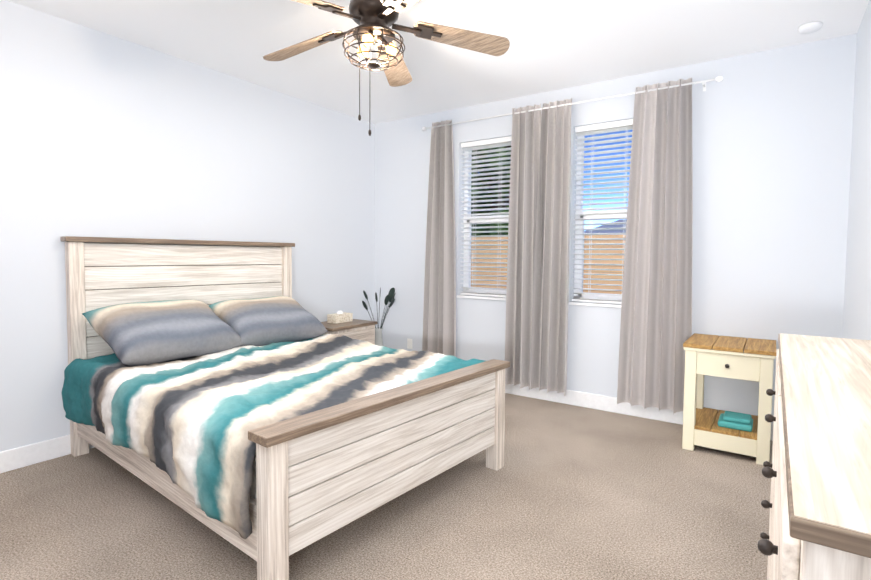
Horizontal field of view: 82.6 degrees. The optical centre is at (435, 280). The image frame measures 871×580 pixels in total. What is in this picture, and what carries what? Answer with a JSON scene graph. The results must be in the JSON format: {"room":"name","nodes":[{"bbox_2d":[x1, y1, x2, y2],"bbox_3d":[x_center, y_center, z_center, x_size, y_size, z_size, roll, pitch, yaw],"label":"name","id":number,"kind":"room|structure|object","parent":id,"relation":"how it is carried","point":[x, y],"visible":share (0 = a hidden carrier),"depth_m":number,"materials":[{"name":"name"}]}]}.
{"room":"bedroom","nodes":[
{"label":"bedroom","id":0,"kind":"room"},
{"bbox_2d":[0,0,374,451],"bbox_3d":[-2.491,-0.262,3.220,0.200,2.800,6.480,2,3,34],"label":"wall","id":1,"kind":"structure","parent":0,"point":[102,134],"depth_m":3.53,"materials":[{"name":"grey paint"}]},
{"bbox_2d":[0,434,93,472],"bbox_3d":[-2.024,1.050,3.794,0.016,0.130,4.700,2,3,34],"label":"baseboard","id":2,"kind":"structure","parent":1,"relation":"attached to","point":[28,455],"depth_m":3.09,"materials":[{"name":"white wood"}]},
{"bbox_2d":[0,393,772,579],"bbox_3d":[-0.693,1.262,2.060,4.580,0.100,6.480,2,3,34],"label":"floor","id":3,"kind":"structure","parent":0,"point":[569,492],"depth_m":2.47,"materials":[{"name":"carpet"}]},
{"bbox_2d":[60,236,509,579],"bbox_3d":[-0.970,0.444,3.141,2.316,1.422,1.834,3,4,39],"label":"bed","id":4,"kind":"object","parent":3,"relation":"on","point":[230,392],"visible":1,"depth_m":2.65,"materials":[{"name":"white wood"}]},
{"bbox_2d":[81,299,245,366],"bbox_3d":[-1.796,0.329,3.326,0.600,0.275,0.800,30,19,30],"label":"pillow","id":5,"kind":"object","parent":4,"relation":"on","point":[152,333],"depth_m":3.15,"materials":[{"name":"grey fabric"}]},
{"bbox_2d":[204,296,328,347],"bbox_3d":[-1.320,0.314,3.919,0.580,0.264,0.760,31,22,37],"label":"pillow","id":6,"kind":"object","parent":4,"relation":"on","point":[275,320],"depth_m":3.76,"materials":[{"name":"grey fabric"}]},
{"bbox_2d":[61,330,497,539],"bbox_3d":[-0.970,0.680,3.150,2.108,0.444,1.834,3,4,39],"label":"comforter","id":7,"kind":"object","parent":4,"relation":"on","point":[192,416],"depth_m":2.50,"materials":[{"name":"multicoloured fabric"}]},
{"bbox_2d":[321,319,376,344],"bbox_3d":[-0.944,0.746,4.970,0.444,0.640,0.630,2,3,34],"label":"nightstand","id":8,"kind":"object","parent":3,"relation":"on","point":[358,329],"visible":0.1,"depth_m":4.89,"materials":[{"name":"white wood"}]},
{"bbox_2d":[327,310,352,323],"bbox_3d":[-0.966,0.362,5.017,0.120,0.119,0.240,2,3,34],"label":"tissue box","id":9,"kind":"object","parent":8,"relation":"on","point":[340,316],"visible":1,"depth_m":4.95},
{"bbox_2d":[362,287,395,345],"bbox_3d":[-0.574,0.562,5.362,0.394,0.975,0.369,2,3,34],"label":"vase","id":10,"kind":"object","parent":3,"relation":"on","point":[389,297],"visible":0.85,"depth_m":5.30,"materials":[{"name":"clear glass"}]},
{"bbox_2d":[682,333,776,464],"bbox_3d":[2.061,0.796,3.483,0.526,0.735,0.555,2,3,34],"label":"side table","id":11,"kind":"object","parent":3,"relation":"on","point":[748,359],"visible":0.92,"depth_m":3.30,"materials":[{"name":"beige paint"}]},
{"bbox_2d":[717,411,752,431],"bbox_3d":[2.060,0.959,3.403,0.200,0.072,0.220,2,3,34],"label":"teal item","id":12,"kind":"object","parent":11,"relation":"in","point":[736,420],"visible":1,"depth_m":3.34,"materials":[{"name":"fabric"}]},
{"bbox_2d":[758,333,870,579],"bbox_3d":[0.923,0.746,1.056,0.400,1.055,1.504,2,3,34],"label":"dresser","id":13,"kind":"object","parent":3,"relation":"on","point":[818,472],"visible":1,"depth_m":0.70,"materials":[{"name":"white wood"}]},
{"bbox_2d":[8,0,868,123],"bbox_3d":[-0.670,-1.635,1.917,4.580,0.100,6.480,2,3,34],"label":"ceiling","id":14,"kind":"structure","parent":0,"point":[557,44],"depth_m":3.38,"materials":[{"name":"white paint"}]},
{"bbox_2d":[263,0,509,135],"bbox_3d":[-0.363,-1.176,2.579,1.384,0.875,1.388,2,3,34],"label":"ceiling fan","id":15,"kind":"object","parent":14,"relation":"hanging from","point":[374,20],"visible":1,"depth_m":2.60,"materials":[{"name":"brown wood"}]},
{"bbox_2d":[798,21,822,33],"bbox_3d":[2.385,-1.604,3.154,0.128,0.034,0.128,2,3,34],"label":"smoke detector","id":16,"kind":"object","parent":14,"relation":"attached to","point":[810,27],"visible":0.98,"depth_m":3.13,"materials":[{"name":"white plastic"}]},
{"bbox_2d":[374,33,856,422],"bbox_3d":[1.086,-0.300,4.581,4.580,2.800,0.200,2,3,34],"label":"wall","id":17,"kind":"structure","parent":0,"point":[772,136],"depth_m":3.71,"materials":[{"name":"grey paint"}]},
{"bbox_2d":[407,338,411,348],"bbox_3d":[-0.282,0.693,5.433,0.070,0.110,0.006,2,3,34],"label":"electrical outlet","id":18,"kind":"object","parent":17,"relation":"attached to","point":[409,343],"visible":1,"depth_m":5.43,"materials":[{"name":"white plastic"}]},
{"bbox_2d":[457,295,505,300],"bbox_3d":[0.614,0.176,4.858,0.880,0.025,0.130,2,3,34],"label":"sill","id":19,"kind":"structure","parent":17,"relation":"attached to","point":[480,297],"depth_m":4.90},
{"bbox_2d":[463,144,508,293],"bbox_3d":[0.673,-0.609,4.898,0.880,1.540,0.080,2,3,34],"label":"window","id":20,"kind":"structure","parent":17,"relation":"in","point":[469,260],"depth_m":5.09,"materials":[{"name":"plastic"}]},
{"bbox_2d":[460,136,511,296],"bbox_3d":[0.625,-0.607,4.828,0.864,1.535,0.060,2,3,34],"label":"window blind","id":21,"kind":"object","parent":20,"relation":"attached to","point":[488,143],"visible":0.58,"depth_m":4.90,"materials":[{"name":"white plastic"}]},
{"bbox_2d":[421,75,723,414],"bbox_3d":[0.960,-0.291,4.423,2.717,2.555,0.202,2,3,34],"label":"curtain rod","id":22,"kind":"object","parent":17,"relation":"attached to","point":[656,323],"visible":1,"depth_m":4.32,"materials":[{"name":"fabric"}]},
{"bbox_2d":[421,119,456,375],"bbox_3d":[0.047,-0.328,5.031,0.394,2.555,0.166,2,3,34],"label":"curtain","id":23,"kind":"object","parent":22,"relation":"hanging from","point":[439,309],"depth_m":5.04,"materials":[{"name":"fabric"}]},
{"bbox_2d":[504,103,542,389],"bbox_3d":[0.816,-0.296,4.514,0.342,2.555,0.169,2,3,34],"label":"curtain","id":24,"kind":"object","parent":22,"relation":"hanging from","point":[524,291],"depth_m":4.53,"materials":[{"name":"fabric"}]},
{"bbox_2d":[529,98,572,396],"bbox_3d":[1.029,-0.287,4.364,0.334,2.555,0.182,2,3,34],"label":"curtain","id":25,"kind":"object","parent":22,"relation":"hanging from","point":[552,129],"depth_m":4.40,"materials":[{"name":"fabric"}]},
{"bbox_2d":[616,76,692,414],"bbox_3d":[1.743,-0.258,3.881,0.532,2.555,0.173,2,3,34],"label":"curtain","id":26,"kind":"object","parent":22,"relation":"hanging from","point":[656,309],"depth_m":3.91,"materials":[{"name":"fabric"}]},
{"bbox_2d":[569,302,621,307],"bbox_3d":[1.580,0.216,4.200,0.880,0.025,0.130,2,3,34],"label":"sill","id":27,"kind":"structure","parent":17,"relation":"attached to","point":[597,304],"depth_m":4.26,"materials":[{"name":"white wood"}]},
{"bbox_2d":[574,127,626,300],"bbox_3d":[1.640,-0.569,4.240,0.880,1.540,0.080,2,3,34],"label":"window","id":28,"kind":"structure","parent":17,"relation":"in","point":[582,246],"depth_m":4.43,"materials":[{"name":"plastic"}]},
{"bbox_2d":[572,119,632,303],"bbox_3d":[1.592,-0.567,4.170,0.864,1.535,0.060,2,3,34],"label":"window blind","id":29,"kind":"object","parent":28,"relation":"attached to","point":[602,128],"visible":0.56,"depth_m":4.27,"materials":[{"name":"white plastic"}]},
{"bbox_2d":[505,384,772,440],"bbox_3d":[1.015,1.037,4.558,4.180,0.130,0.016,2,3,34],"label":"baseboard","id":30,"kind":"structure","parent":17,"relation":"attached to","point":[593,401],"depth_m":4.28,"materials":[{"name":"white wood"}]},
{"bbox_2d":[842,0,870,339],"bbox_3d":[1.128,-0.112,0.758,0.200,2.800,6.480,2,3,34],"label":"wall","id":31,"kind":"structure","parent":0,"point":[857,311],"depth_m":2.88,"materials":[{"name":"grey paint"}]},
{"label":"outside","id":32,"kind":"structure","parent":0,"visible":0},
{"bbox_3d":[18.031,0.469,26.318,60.000,0.100,54.720,2,3,34],"label":"ground","id":33,"kind":"structure","parent":32,"visible":0},
{"bbox_2d":[471,146,510,235],"bbox_3d":[2.242,-3.051,17.483,5.421,7.589,5.573,2,3,34],"label":"tree","id":34,"kind":"object","parent":33,"relation":"on","point":[489,207],"visible":0.08,"depth_m":16.67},
{"bbox_2d":[471,235,625,293],"bbox_3d":[6.440,0.114,9.257,50.000,2.100,0.080,2,3,34],"label":"fence","id":35,"kind":"object","parent":33,"relation":"on","point":[584,271],"depth_m":11.22,"materials":[{"name":"brown wood"}]},
{"bbox_2d":[584,219,626,232],"bbox_3d":[15.470,-2.541,39.271,8.200,4.600,9.200,2,3,34],"label":"house","id":36,"kind":"structure","parent":33,"relation":"on","point":[609,226],"depth_m":38.01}
]}

